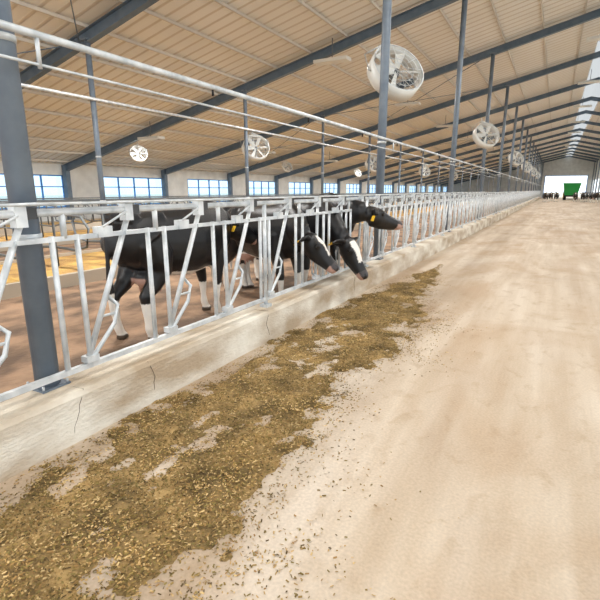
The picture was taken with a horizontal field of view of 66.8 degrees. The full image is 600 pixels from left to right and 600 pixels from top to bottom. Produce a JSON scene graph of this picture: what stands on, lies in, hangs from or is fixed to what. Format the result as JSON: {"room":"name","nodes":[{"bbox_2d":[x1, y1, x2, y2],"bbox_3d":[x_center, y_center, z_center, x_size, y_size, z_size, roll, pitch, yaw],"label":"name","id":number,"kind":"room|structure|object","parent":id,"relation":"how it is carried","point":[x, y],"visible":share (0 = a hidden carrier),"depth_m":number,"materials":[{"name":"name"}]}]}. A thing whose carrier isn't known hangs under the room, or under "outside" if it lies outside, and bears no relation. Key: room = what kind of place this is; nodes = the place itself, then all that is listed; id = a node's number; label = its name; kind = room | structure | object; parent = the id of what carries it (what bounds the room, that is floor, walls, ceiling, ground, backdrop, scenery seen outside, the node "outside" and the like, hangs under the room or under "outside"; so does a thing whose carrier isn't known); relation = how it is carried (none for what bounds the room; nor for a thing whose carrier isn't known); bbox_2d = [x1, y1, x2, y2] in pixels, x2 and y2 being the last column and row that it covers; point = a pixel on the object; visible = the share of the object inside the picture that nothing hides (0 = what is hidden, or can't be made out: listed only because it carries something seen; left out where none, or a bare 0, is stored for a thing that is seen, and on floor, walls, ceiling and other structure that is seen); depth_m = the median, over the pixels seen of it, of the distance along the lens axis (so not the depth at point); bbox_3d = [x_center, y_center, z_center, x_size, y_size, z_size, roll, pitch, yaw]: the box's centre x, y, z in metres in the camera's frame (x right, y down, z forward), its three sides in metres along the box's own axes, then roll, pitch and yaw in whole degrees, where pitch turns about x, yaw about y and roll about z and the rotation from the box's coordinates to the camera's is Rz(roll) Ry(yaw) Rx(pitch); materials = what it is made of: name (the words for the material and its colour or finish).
{"room":"farm building","nodes":[
{"label":"farm building","id":0,"kind":"room"},
{"bbox_2d":[0,160,446,223],"bbox_3d":[5.368,-12.872,54.269,0.150,3.200,121.000,7,15,28],"label":"wall","id":1,"kind":"structure","parent":0,"point":[84,178],"depth_m":29.65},
{"bbox_2d":[0,173,65,209],"bbox_3d":[-13.155,-5.084,21.311,0.080,1.600,4.600,7,15,28],"label":"window","id":2,"kind":"structure","parent":1,"relation":"in","point":[39,175],"depth_m":22.32,"materials":[{"name":"blue"}]},
{"bbox_2d":[103,176,162,205],"bbox_3d":[-9.865,-6.497,27.151,0.080,1.600,4.600,7,15,28],"label":"window","id":3,"kind":"structure","parent":1,"relation":"in","point":[118,187],"depth_m":27.08,"materials":[{"name":"blue"}]},
{"bbox_2d":[187,179,226,202],"bbox_3d":[-6.576,-7.909,32.991,0.080,1.600,4.600,7,15,28],"label":"window","id":4,"kind":"structure","parent":1,"relation":"in","point":[198,187],"depth_m":32.83,"materials":[{"name":"blue"}]},
{"bbox_2d":[249,181,274,195],"bbox_3d":[-3.286,-9.322,38.831,0.080,1.600,4.600,7,15,28],"label":"window","id":5,"kind":"structure","parent":1,"relation":"in","point":[249,181],"depth_m":38.66,"materials":[{"name":"blue"}]},
{"bbox_2d":[289,182,309,193],"bbox_3d":[0.003,-10.735,44.671,0.080,1.600,4.600,7,15,28],"label":"window","id":6,"kind":"structure","parent":1,"relation":"in","point":[294,188],"depth_m":44.56,"materials":[{"name":"blue"}]},
{"bbox_2d":[324,183,336,192],"bbox_3d":[3.293,-12.148,50.511,0.080,1.600,4.600,7,15,28],"label":"window","id":7,"kind":"structure","parent":1,"relation":"in","point":[325,188],"depth_m":50.38,"materials":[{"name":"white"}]},
{"bbox_2d":[346,184,358,192],"bbox_3d":[6.582,-13.561,56.351,0.080,1.600,4.600,7,15,28],"label":"window","id":8,"kind":"structure","parent":1,"relation":"in","point":[349,188],"depth_m":56.22,"materials":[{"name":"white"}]},
{"bbox_2d":[0,203,504,402],"bbox_3d":[13.886,-10.317,50.089,19.270,0.200,121.000,7,15,28],"label":"floor","id":9,"kind":"structure","parent":0,"point":[16,370],"depth_m":6.35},
{"bbox_2d":[81,37,105,223],"bbox_3d":[-5.318,-3.930,11.979,0.210,5.307,0.210,7,15,28],"label":"steel column","id":10,"kind":"structure","parent":9,"relation":"on","point":[98,156],"depth_m":11.80,"materials":[{"name":"grey metal"}]},
{"bbox_2d":[21,83,493,177],"bbox_3d":[14.473,-13.593,46.620,0.080,0.080,117.000,7,15,28],"label":"rail","id":11,"kind":"object","parent":10,"relation":"attached to","point":[22,84],"visible":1,"depth_m":13.89,"materials":[{"name":"metal"}]},
{"bbox_2d":[100,201,256,339],"bbox_3d":[-1.425,-0.495,5.794,0.766,1.548,2.500,7,15,26],"label":"cow","id":12,"kind":"object","parent":9,"relation":"on","point":[132,263],"visible":0.7,"depth_m":5.07},
{"bbox_2d":[0,192,457,234],"bbox_3d":[8.588,-12.268,54.948,2.600,1.306,101.000,7,15,28],"label":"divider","id":13,"kind":"object","parent":9,"relation":"on","point":[69,226],"visible":0.13,"depth_m":21.94,"materials":[{"name":"galvanised steel"},{"name":"sand"}]},
{"bbox_2d":[0,192,478,251],"bbox_3d":[12.973,-11.703,52.614,2.600,1.306,101.000,7,15,28],"label":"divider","id":14,"kind":"object","parent":9,"relation":"on","point":[7,237],"visible":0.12,"depth_m":16.20,"materials":[{"name":"galvanised steel"},{"name":"sand"}]},
{"bbox_2d":[241,89,248,196],"bbox_3d":[-2.076,-5.323,17.734,0.210,5.307,0.210,7,15,28],"label":"steel column","id":15,"kind":"structure","parent":9,"relation":"on","point":[243,90],"depth_m":17.53,"materials":[{"name":"grey metal"}]},
{"bbox_2d":[240,131,269,161],"bbox_3d":[-1.762,-6.103,17.984,1.162,1.272,0.828,-5,15,-21],"label":"ventilation fan","id":16,"kind":"object","parent":15,"relation":"attached to","point":[253,147],"visible":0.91,"depth_m":17.93,"materials":[{"name":"white plastic"}]},
{"bbox_2d":[0,192,511,299],"bbox_3d":[18.148,-11.037,49.860,2.600,1.306,101.000,7,15,28],"label":"bedding","id":17,"kind":"object","parent":9,"relation":"on","point":[94,263],"visible":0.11,"depth_m":8.99,"materials":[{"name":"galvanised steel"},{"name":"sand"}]},
{"bbox_2d":[223,204,338,290],"bbox_3d":[-0.410,-0.726,6.836,0.753,1.502,2.523,-12,18,-40],"label":"cow","id":18,"kind":"object","parent":9,"relation":"on","point":[315,249],"visible":0.48,"depth_m":6.37},
{"bbox_2d":[245,198,367,287],"bbox_3d":[-0.023,-0.859,7.299,2.630,1.539,0.819,10,17,36],"label":"cow","id":19,"kind":"object","parent":9,"relation":"on","point":[350,253],"visible":0.3,"depth_m":6.64},
{"bbox_2d":[320,115,324,193],"bbox_3d":[1.165,-6.715,23.489,0.210,5.307,0.210,7,15,28],"label":"steel column","id":20,"kind":"structure","parent":9,"relation":"on","point":[322,146],"depth_m":23.34,"materials":[{"name":"grey metal"}]},
{"bbox_2d":[254,192,402,280],"bbox_3d":[0.287,-1.055,7.955,2.863,1.620,0.807,8,16,30],"label":"cow","id":21,"kind":"object","parent":9,"relation":"on","point":[377,218],"visible":0.27,"depth_m":7.26},
{"bbox_2d":[367,130,371,205],"bbox_3d":[4.407,-8.107,29.244,0.210,5.307,0.210,7,15,28],"label":"steel column","id":22,"kind":"structure","parent":9,"relation":"on","point":[369,146],"depth_m":29.08,"materials":[{"name":"grey metal"}]},
{"bbox_2d":[364,154,376,172],"bbox_3d":[4.721,-8.887,29.493,1.162,1.272,0.828,-5,15,-21],"label":"ventilation fan","id":23,"kind":"object","parent":22,"relation":"attached to","point":[374,158],"visible":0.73,"depth_m":29.42,"materials":[{"name":"white plastic"}]},
{"bbox_2d":[397,140,402,200],"bbox_3d":[7.648,-9.499,34.998,0.210,5.307,0.210,7,15,28],"label":"steel column","id":24,"kind":"structure","parent":9,"relation":"on","point":[399,140],"depth_m":34.83,"materials":[{"name":"grey metal"}]},
{"bbox_2d":[420,147,424,199],"bbox_3d":[10.890,-10.892,40.753,0.210,5.307,0.210,7,15,28],"label":"steel column","id":25,"kind":"structure","parent":9,"relation":"on","point":[422,147],"depth_m":40.57,"materials":[{"name":"grey metal"}]},
{"bbox_2d":[418,166,429,177],"bbox_3d":[11.204,-11.671,41.002,1.162,1.272,0.828,-5,15,-21],"label":"ventilation fan","id":26,"kind":"object","parent":25,"relation":"attached to","point":[427,172],"visible":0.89,"depth_m":40.95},
{"bbox_2d":[437,153,440,200],"bbox_3d":[14.131,-12.284,46.508,0.210,5.307,0.210,7,15,28],"label":"steel column","id":27,"kind":"structure","parent":9,"relation":"on","point":[439,153],"depth_m":46.34,"materials":[{"name":"grey metal"}]},
{"bbox_2d":[460,160,463,191],"bbox_3d":[20.614,-15.068,58.017,0.210,5.307,0.210,7,15,28],"label":"steel column","id":28,"kind":"structure","parent":9,"relation":"on","point":[463,160],"depth_m":57.89,"materials":[{"name":"grey metal"}]},
{"bbox_2d":[17,0,516,182],"bbox_3d":[16.671,-16.172,52.054,17.017,4.036,108.022,7,15,28],"label":"roof bracing","id":29,"kind":"structure","parent":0,"point":[70,0],"depth_m":24.11,"materials":[{"name":"grey metal"}]},
{"bbox_2d":[0,197,599,599],"bbox_3d":[31.143,-10.776,51.987,9.130,0.200,141.000,7,15,28],"label":"floor","id":30,"kind":"structure","parent":0,"point":[506,473],"depth_m":2.91,"materials":[{"name":"concrete"}]},
{"bbox_2d":[0,264,486,599],"bbox_3d":[1.303,0.334,5.561,2.430,0.047,10.216,7,15,28],"label":"cattle feed","id":31,"kind":"object","parent":30,"relation":"on","point":[189,507],"visible":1,"depth_m":2.69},
{"bbox_2d":[0,196,540,482],"bbox_3d":[22.156,-9.442,45.350,0.358,0.367,120.500,7,15,28],"label":"curb","id":32,"kind":"object","parent":30,"relation":"on","point":[35,426],"visible":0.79,"depth_m":3.73,"materials":[{"name":"concrete"}]},
{"bbox_2d":[0,0,70,393],"bbox_3d":[-1.735,-2.717,2.337,0.234,6.803,0.234,7,15,28],"label":"steel column","id":33,"kind":"structure","parent":32,"relation":"on","point":[14,141],"depth_m":2.81,"materials":[{"name":"grey metal"}]},
{"bbox_2d":[0,191,540,401],"bbox_3d":[22.984,-10.565,46.623,0.111,1.240,110.070,7,15,28],"label":"fence","id":34,"kind":"object","parent":32,"relation":"on","point":[18,215],"visible":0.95,"depth_m":4.07,"materials":[{"name":"metal"}]},
{"bbox_2d":[371,0,391,259],"bbox_3d":[1.506,-4.109,8.092,0.234,6.803,0.234,7,15,28],"label":"steel column","id":35,"kind":"structure","parent":32,"relation":"on","point":[387,4],"depth_m":8.18,"materials":[{"name":"grey metal"}]},
{"bbox_2d":[445,0,467,231],"bbox_3d":[4.748,-5.502,13.847,0.234,6.803,0.234,7,15,28],"label":"steel column","id":36,"kind":"structure","parent":32,"relation":"on","point":[464,2],"depth_m":13.65,"materials":[{"name":"grey metal"}]},
{"bbox_2d":[477,52,495,219],"bbox_3d":[7.989,-6.894,19.602,0.234,6.803,0.234,7,15,28],"label":"steel column","id":37,"kind":"structure","parent":32,"relation":"on","point":[492,56],"depth_m":19.27,"materials":[{"name":"grey metal"}]},
{"bbox_2d":[472,118,499,148],"bbox_3d":[7.406,-6.652,18.144,1.121,1.227,0.798,-3,14,-11],"label":"ventilation fan","id":38,"kind":"object","parent":37,"relation":"attached to","point":[489,127],"visible":1,"depth_m":18.10,"materials":[{"name":"white plastic"}]},
{"bbox_2d":[494,85,509,212],"bbox_3d":[11.231,-8.286,25.356,0.234,6.803,0.234,7,15,28],"label":"steel column","id":39,"kind":"structure","parent":32,"relation":"on","point":[507,88],"depth_m":25.14,"materials":[{"name":"grey metal"}]},
{"bbox_2d":[0,19,541,185],"bbox_3d":[21.817,-11.475,44.071,0.044,0.201,118.834,7,15,28],"label":"pipe","id":40,"kind":"object","parent":39,"relation":"attached to","point":[37,35],"visible":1,"depth_m":3.42,"materials":[{"name":"metal"}]},
{"bbox_2d":[507,105,518,192],"bbox_3d":[14.472,-9.678,31.111,0.234,6.803,0.234,7,15,28],"label":"steel column","id":41,"kind":"structure","parent":32,"relation":"on","point":[516,110],"depth_m":30.89,"materials":[{"name":"grey metal"}]},
{"bbox_2d":[508,150,523,165],"bbox_3d":[14.898,-9.870,31.444,1.121,1.227,0.798,-3,14,-11],"label":"ventilation fan","id":42,"kind":"object","parent":41,"relation":"attached to","point":[517,153],"visible":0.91,"depth_m":31.40,"materials":[{"name":"white plastic"}]},
{"bbox_2d":[513,118,524,205],"bbox_3d":[17.714,-11.071,36.866,0.234,6.803,0.234,7,15,28],"label":"steel column","id":43,"kind":"structure","parent":32,"relation":"on","point":[522,127],"depth_m":36.57,"materials":[{"name":"grey metal"}]},
{"bbox_2d":[520,128,528,190],"bbox_3d":[20.955,-12.463,42.621,0.234,6.803,0.234,7,15,28],"label":"steel column","id":44,"kind":"structure","parent":32,"relation":"on","point":[526,128],"depth_m":42.36,"materials":[{"name":"grey metal"}]},
{"bbox_2d":[521,161,531,172],"bbox_3d":[21.381,-12.654,42.954,1.121,1.227,0.798,-3,14,-11],"label":"ventilation fan","id":45,"kind":"object","parent":44,"relation":"attached to","point":[526,162],"visible":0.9,"depth_m":42.91,"materials":[{"name":"white plastic"}]},
{"bbox_2d":[524,137,531,190],"bbox_3d":[24.197,-13.855,48.375,0.234,6.803,0.234,7,15,28],"label":"steel column","id":46,"kind":"structure","parent":32,"relation":"on","point":[530,137],"depth_m":48.06,"materials":[{"name":"grey metal"}]},
{"bbox_2d":[528,142,534,190],"bbox_3d":[27.438,-15.247,54.130,0.234,6.803,0.234,7,15,28],"label":"steel column","id":47,"kind":"structure","parent":32,"relation":"on","point":[534,142],"depth_m":53.81,"materials":[{"name":"grey metal"}]},
{"bbox_2d":[528,167,537,175],"bbox_3d":[27.864,-15.438,54.463,1.121,1.227,0.798,-3,14,-11],"label":"ventilation fan","id":48,"kind":"object","parent":47,"relation":"attached to","point":[535,169],"visible":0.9,"depth_m":54.44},
{"bbox_2d":[530,146,536,190],"bbox_3d":[30.680,-16.639,59.885,0.234,6.803,0.234,7,15,28],"label":"steel column","id":49,"kind":"structure","parent":32,"relation":"on","point":[535,146],"depth_m":59.52,"materials":[{"name":"grey metal"}]},
{"bbox_2d":[533,150,538,190],"bbox_3d":[33.921,-18.032,65.639,0.234,6.803,0.234,7,15,28],"label":"steel column","id":50,"kind":"structure","parent":32,"relation":"on","point":[537,150],"depth_m":65.30,"materials":[{"name":"grey metal"}]},
{"bbox_2d":[535,153,539,190],"bbox_3d":[37.163,-19.424,71.394,0.234,6.803,0.234,7,15,28],"label":"steel column","id":51,"kind":"structure","parent":32,"relation":"on","point":[539,153],"depth_m":71.05,"materials":[{"name":"grey metal"}]},
{"bbox_2d":[536,156,540,190],"bbox_3d":[40.404,-20.816,77.149,0.234,6.803,0.234,7,15,28],"label":"steel column","id":52,"kind":"structure","parent":32,"relation":"on","point":[540,156],"depth_m":76.99,"materials":[{"name":"grey metal"}]},
{"bbox_2d":[542,192,548,201],"bbox_3d":[34.368,-14.401,63.641,0.678,1.374,2.510,5,15,20],"label":"cow","id":53,"kind":"object","parent":30,"relation":"on","point":[545,195],"visible":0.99,"depth_m":63.44},
{"bbox_2d":[548,192,553,200],"bbox_3d":[37.784,-15.570,68.474,0.679,1.374,2.509,6,15,23],"label":"cow","id":54,"kind":"object","parent":30,"relation":"on","point":[551,194],"visible":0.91,"depth_m":68.25},
{"bbox_2d":[554,192,558,201],"bbox_3d":[36.891,-14.882,65.629,0.678,1.374,2.510,10,17,35],"label":"cow","id":55,"kind":"object","parent":30,"relation":"on","point":[556,194],"visible":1,"depth_m":65.39},
{"bbox_2d":[563,183,581,199],"bbox_3d":[46.163,-18.483,77.565,2.602,2.752,8.082,7,15,28],"label":"wagon","id":56,"kind":"object","parent":30,"relation":"on","point":[570,189],"visible":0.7,"depth_m":74.30,"materials":[{"name":"green metal"}]},
{"bbox_2d":[573,192,577,200],"bbox_3d":[40.570,-15.211,66.991,0.679,1.374,2.509,7,15,28],"label":"cow","id":57,"kind":"object","parent":30,"relation":"on","point":[575,195],"visible":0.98,"depth_m":66.72},
{"bbox_2d":[580,192,586,201],"bbox_3d":[39.288,-14.307,63.252,0.678,1.374,2.510,12,18,40],"label":"cow","id":58,"kind":"object","parent":30,"relation":"on","point":[583,195],"visible":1,"depth_m":62.98},
{"bbox_2d":[584,192,590,201],"bbox_3d":[41.246,-14.861,65.541,2.509,1.374,0.679,-12,18,-40],"label":"cow","id":59,"kind":"object","parent":30,"relation":"on","point":[587,193],"visible":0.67,"depth_m":65.36},
{"bbox_2d":[590,161,595,192],"bbox_3d":[57.997,-23.800,90.270,0.255,7.112,0.255,7,15,28],"label":"steel column","id":60,"kind":"structure","parent":30,"relation":"on","point":[594,161],"depth_m":90.10,"materials":[{"name":"grey metal"}]},
{"bbox_2d":[590,192,599,202],"bbox_3d":[39.020,-13.536,60.066,0.678,1.374,2.510,3,14,11],"label":"cow","id":61,"kind":"object","parent":30,"relation":"on","point":[597,194],"visible":1,"depth_m":59.92},
{"bbox_2d":[592,159,598,192],"bbox_3d":[54.755,-22.407,84.515,0.255,7.112,0.255,7,15,28],"label":"steel column","id":62,"kind":"structure","parent":30,"relation":"on","point":[597,159],"depth_m":84.29,"materials":[{"name":"grey metal"}]},
{"bbox_2d":[595,162,599,191],"bbox_3d":[51.514,-21.015,78.760,0.255,7.112,0.255,7,15,28],"label":"steel column","id":63,"kind":"structure","parent":30,"relation":"on","point":[599,162],"depth_m":78.67,"materials":[{"name":"grey metal"}]},
{"bbox_2d":[0,0,599,183],"bbox_3d":[15.258,-15.699,48.014,23.400,5.572,121.000,7,15,28],"label":"ceiling","id":64,"kind":"structure","parent":0,"point":[430,32],"depth_m":17.49,"materials":[{"name":"grey metal"}]},
{"bbox_2d":[20,0,158,88],"bbox_3d":[-2.783,-5.096,10.270,28.220,8.376,0.240,7,15,28],"label":"rafter","id":65,"kind":"object","parent":64,"relation":"attached to","point":[128,9],"depth_m":11.19,"materials":[{"name":"grey metal"}]},
{"bbox_2d":[137,121,164,140],"bbox_3d":[-6.392,-7.244,19.442,1.200,0.730,0.400,7,15,28],"label":"lamp","id":66,"kind":"object","parent":64,"relation":"hanging from","point":[150,137],"visible":1,"depth_m":19.40,"materials":[{"name":"white plastic"}]},
{"bbox_2d":[61,0,458,219],"bbox_3d":[0.458,-6.488,16.024,28.220,8.376,0.240,7,15,28],"label":"rafter","id":67,"kind":"object","parent":64,"relation":"attached to","point":[425,8],"depth_m":16.59,"materials":[{"name":"grey metal"}]},
{"bbox_2d":[256,148,275,153],"bbox_3d":[-2.070,-9.100,27.115,1.200,0.730,0.400,7,15,28],"label":"lamp","id":68,"kind":"object","parent":64,"relation":"hanging from","point":[265,152],"visible":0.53,"depth_m":27.04,"materials":[{"name":"white"}]},
{"bbox_2d":[324,152,337,161],"bbox_3d":[2.252,-10.956,34.788,1.200,0.730,0.400,7,15,28],"label":"lamp","id":69,"kind":"object","parent":64,"relation":"hanging from","point":[329,160],"visible":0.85,"depth_m":34.70,"materials":[{"name":"white"}]},
{"bbox_2d":[313,38,350,65],"bbox_3d":[1.063,-8.234,15.003,1.200,0.730,0.400,7,15,28],"label":"lamp","id":70,"kind":"object","parent":64,"relation":"hanging from","point":[339,59],"visible":1,"depth_m":14.98,"materials":[{"name":"white plastic"}]},
{"bbox_2d":[161,8,599,203],"bbox_3d":[3.700,-7.880,21.779,28.220,8.376,0.240,7,15,28],"label":"rafter","id":71,"kind":"object","parent":64,"relation":"attached to","point":[592,15],"depth_m":20.76,"materials":[{"name":"grey metal"}]},
{"bbox_2d":[364,44,423,101],"bbox_3d":[1.826,-4.394,8.606,0.876,1.252,1.148,13,19,43],"label":"ventilation fan","id":72,"kind":"object","parent":64,"relation":"hanging from","point":[403,57],"visible":0.8,"depth_m":8.56,"materials":[{"name":"white plastic"}]},
{"bbox_2d":[395,102,420,106],"bbox_3d":[5.385,-10.090,22.676,1.200,0.730,0.400,7,15,28],"label":"lamp","id":73,"kind":"object","parent":64,"relation":"hanging from","point":[408,103],"visible":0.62,"depth_m":22.63,"materials":[{"name":"white plastic"}]},
{"bbox_2d":[227,51,599,201],"bbox_3d":[6.941,-9.272,27.534,28.220,8.376,0.240,7,15,28],"label":"rafter","id":74,"kind":"object","parent":64,"relation":"attached to","point":[595,55],"depth_m":26.88,"materials":[{"name":"grey metal"}]},
{"bbox_2d":[274,77,599,193],"bbox_3d":[10.183,-10.665,33.289,28.220,8.376,0.240,7,15,28],"label":"rafter","id":75,"kind":"object","parent":64,"relation":"attached to","point":[575,86],"depth_m":33.14,"materials":[{"name":"grey metal"}]},
{"bbox_2d":[435,118,452,127],"bbox_3d":[9.707,-11.946,30.349,1.200,0.730,0.400,7,15,28],"label":"lamp","id":76,"kind":"object","parent":64,"relation":"hanging from","point":[445,125],"visible":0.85,"depth_m":30.34,"materials":[{"name":"white plastic"}]},
{"bbox_2d":[310,96,599,194],"bbox_3d":[13.425,-12.057,39.043,28.220,8.376,0.240,7,15,28],"label":"rafter","id":77,"kind":"object","parent":64,"relation":"attached to","point":[591,98],"depth_m":38.61,"materials":[{"name":"grey metal"}]},
{"bbox_2d":[337,110,599,192],"bbox_3d":[16.666,-13.449,44.798,28.220,8.376,0.240,7,15,28],"label":"rafter","id":78,"kind":"object","parent":64,"relation":"attached to","point":[586,111],"depth_m":44.35,"materials":[{"name":"grey metal"}]},
{"bbox_2d":[384,128,599,181],"bbox_3d":[23.149,-16.233,56.308,28.220,8.376,0.240,7,15,28],"label":"rafter","id":79,"kind":"object","parent":64,"relation":"attached to","point":[579,129],"depth_m":54.92,"materials":[{"name":"grey metal"}]},
{"bbox_2d":[566,34,599,155],"bbox_3d":[26.047,-17.057,41.608,1.200,0.142,121.000,7,15,28],"label":"skylight","id":80,"kind":"object","parent":64,"relation":"attached to","point":[590,90],"visible":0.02,"depth_m":33.52,"materials":[{"name":"white plastic"}]},
{"bbox_2d":[573,97,591,107],"bbox_3d":[21.047,-14.734,33.844,1.200,0.730,0.400,7,15,28],"label":"lamp","id":81,"kind":"object","parent":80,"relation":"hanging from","point":[582,105],"visible":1,"depth_m":33.77,"materials":[{"name":"white"}]},
{"bbox_2d":[578,69,599,84],"bbox_3d":[16.724,-12.878,26.171,1.200,0.730,0.400,7,15,28],"label":"lamp","id":82,"kind":"object","parent":64,"relation":"hanging from","point":[590,81],"visible":1,"depth_m":26.14,"materials":[{"name":"white plastic"}]},
{"bbox_3d":[-0.927,-10.079,32.240,0.035,0.530,27.040,7,15,28],"label":"hanger","id":83,"kind":"object","parent":64,"relation":"hanging from","visible":0},
{"bbox_2d":[128,144,147,162],"bbox_3d":[-7.425,-6.775,20.881,0.848,0.928,0.604,-8,16,-30],"label":"ventilation fan","id":84,"kind":"object","parent":83,"relation":"hanging from","point":[137,153],"visible":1,"depth_m":20.83,"materials":[{"name":"white plastic"}]},
{"bbox_2d":[281,161,291,171],"bbox_3d":[-0.942,-9.559,32.390,0.848,0.928,0.604,-8,16,-30],"label":"ventilation fan","id":85,"kind":"object","parent":83,"relation":"hanging from","point":[285,162],"visible":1,"depth_m":32.32,"materials":[{"name":"white plastic"}]},
{"bbox_2d":[353,168,361,176],"bbox_3d":[5.541,-12.344,43.900,0.848,0.928,0.604,-8,16,-30],"label":"ventilation fan","id":86,"kind":"object","parent":83,"relation":"hanging from","point":[356,173],"visible":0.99,"depth_m":43.84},
{"bbox_2d":[0,0,599,182],"bbox_3d":[17.714,-15.347,46.716,26.844,5.201,121.000,7,15,28],"label":"roof","id":87,"kind":"structure","parent":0,"point":[27,5],"depth_m":17.91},
{"bbox_2d":[359,120,599,193],"bbox_3d":[19.908,-14.841,50.553,28.220,8.376,0.240,7,15,28],"label":"rafter","id":88,"kind":"object","parent":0,"point":[586,122],"depth_m":50.39,"materials":[{"name":"grey metal"}]},
{"bbox_2d":[392,134,599,192],"bbox_3d":[26.391,-17.626,62.062,28.220,8.376,0.240,7,15,28],"label":"rafter","id":89,"kind":"object","parent":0,"point":[582,136],"depth_m":61.32,"materials":[{"name":"grey metal"}]},
{"bbox_2d":[404,140,599,191],"bbox_3d":[29.632,-19.018,67.817,28.220,8.376,0.240,7,15,28],"label":"rafter","id":90,"kind":"object","parent":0,"point":[591,143],"depth_m":67.70,"materials":[{"name":"grey metal"}]},
{"bbox_2d":[415,144,599,194],"bbox_3d":[32.874,-20.410,73.572,28.220,8.376,0.240,7,15,28],"label":"rafter","id":91,"kind":"object","parent":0,"point":[583,146],"depth_m":73.16,"materials":[{"name":"grey metal"}]},
{"bbox_2d":[425,147,599,191],"bbox_3d":[36.115,-21.802,79.326,28.220,8.376,0.240,7,15,28],"label":"rafter","id":92,"kind":"object","parent":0,"point":[589,151],"depth_m":77.48,"materials":[{"name":"grey metal"}]},
{"bbox_2d":[433,151,599,191],"bbox_3d":[39.357,-23.195,85.081,28.220,8.376,0.240,7,15,28],"label":"rafter","id":93,"kind":"object","parent":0,"point":[598,156],"depth_m":82.64,"materials":[{"name":"grey metal"}]},
{"bbox_2d":[440,153,598,191],"bbox_3d":[42.598,-24.587,90.836,28.220,8.376,0.240,7,15,28],"label":"rafter","id":94,"kind":"object","parent":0,"point":[568,153],"depth_m":88.66,"materials":[{"name":"grey metal"}]},
{"bbox_2d":[446,155,596,191],"bbox_3d":[45.840,-25.979,96.591,28.220,8.376,0.240,7,15,28],"label":"rafter","id":95,"kind":"object","parent":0,"point":[569,155],"depth_m":93.91,"materials":[{"name":"grey metal"}]},
{"bbox_2d":[453,157,595,197],"bbox_3d":[46.979,-26.473,98.591,28.400,8.596,0.150,7,15,28],"label":"wall","id":96,"kind":"structure","parent":0,"point":[568,165],"depth_m":96.45,"materials":[{"name":"grey concrete"}]},
{"bbox_2d":[542,175,587,197],"bbox_3d":[55.124,-23.575,94.705,7.810,4.590,0.250,7,15,28],"label":"door","id":97,"kind":"structure","parent":96,"relation":"in","point":[550,175],"depth_m":93.97,"materials":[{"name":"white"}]},
{"bbox_2d":[573,102,599,160],"bbox_3d":[28.635,-16.121,40.377,4.700,1.159,121.000,7,15,28],"label":"ceiling","id":98,"kind":"structure","parent":0,"point":[593,118],"depth_m":56.03,"materials":[{"name":"beige wood"}]},
{"bbox_2d":[592,159,599,199],"bbox_3d":[35.934,-14.129,50.237,0.150,7.540,98.000,7,15,28],"label":"wall","id":99,"kind":"structure","parent":0,"point":[599,159],"depth_m":85.23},
{"label":"outside","id":100,"kind":"structure","parent":0,"visible":0},
{"bbox_2d":[0,193,580,207],"bbox_3d":[52.825,-20.734,94.253,300.000,0.280,380.000,7,15,28],"label":"ground","id":101,"kind":"structure","parent":100,"point":[256,194],"depth_m":133.13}
]}

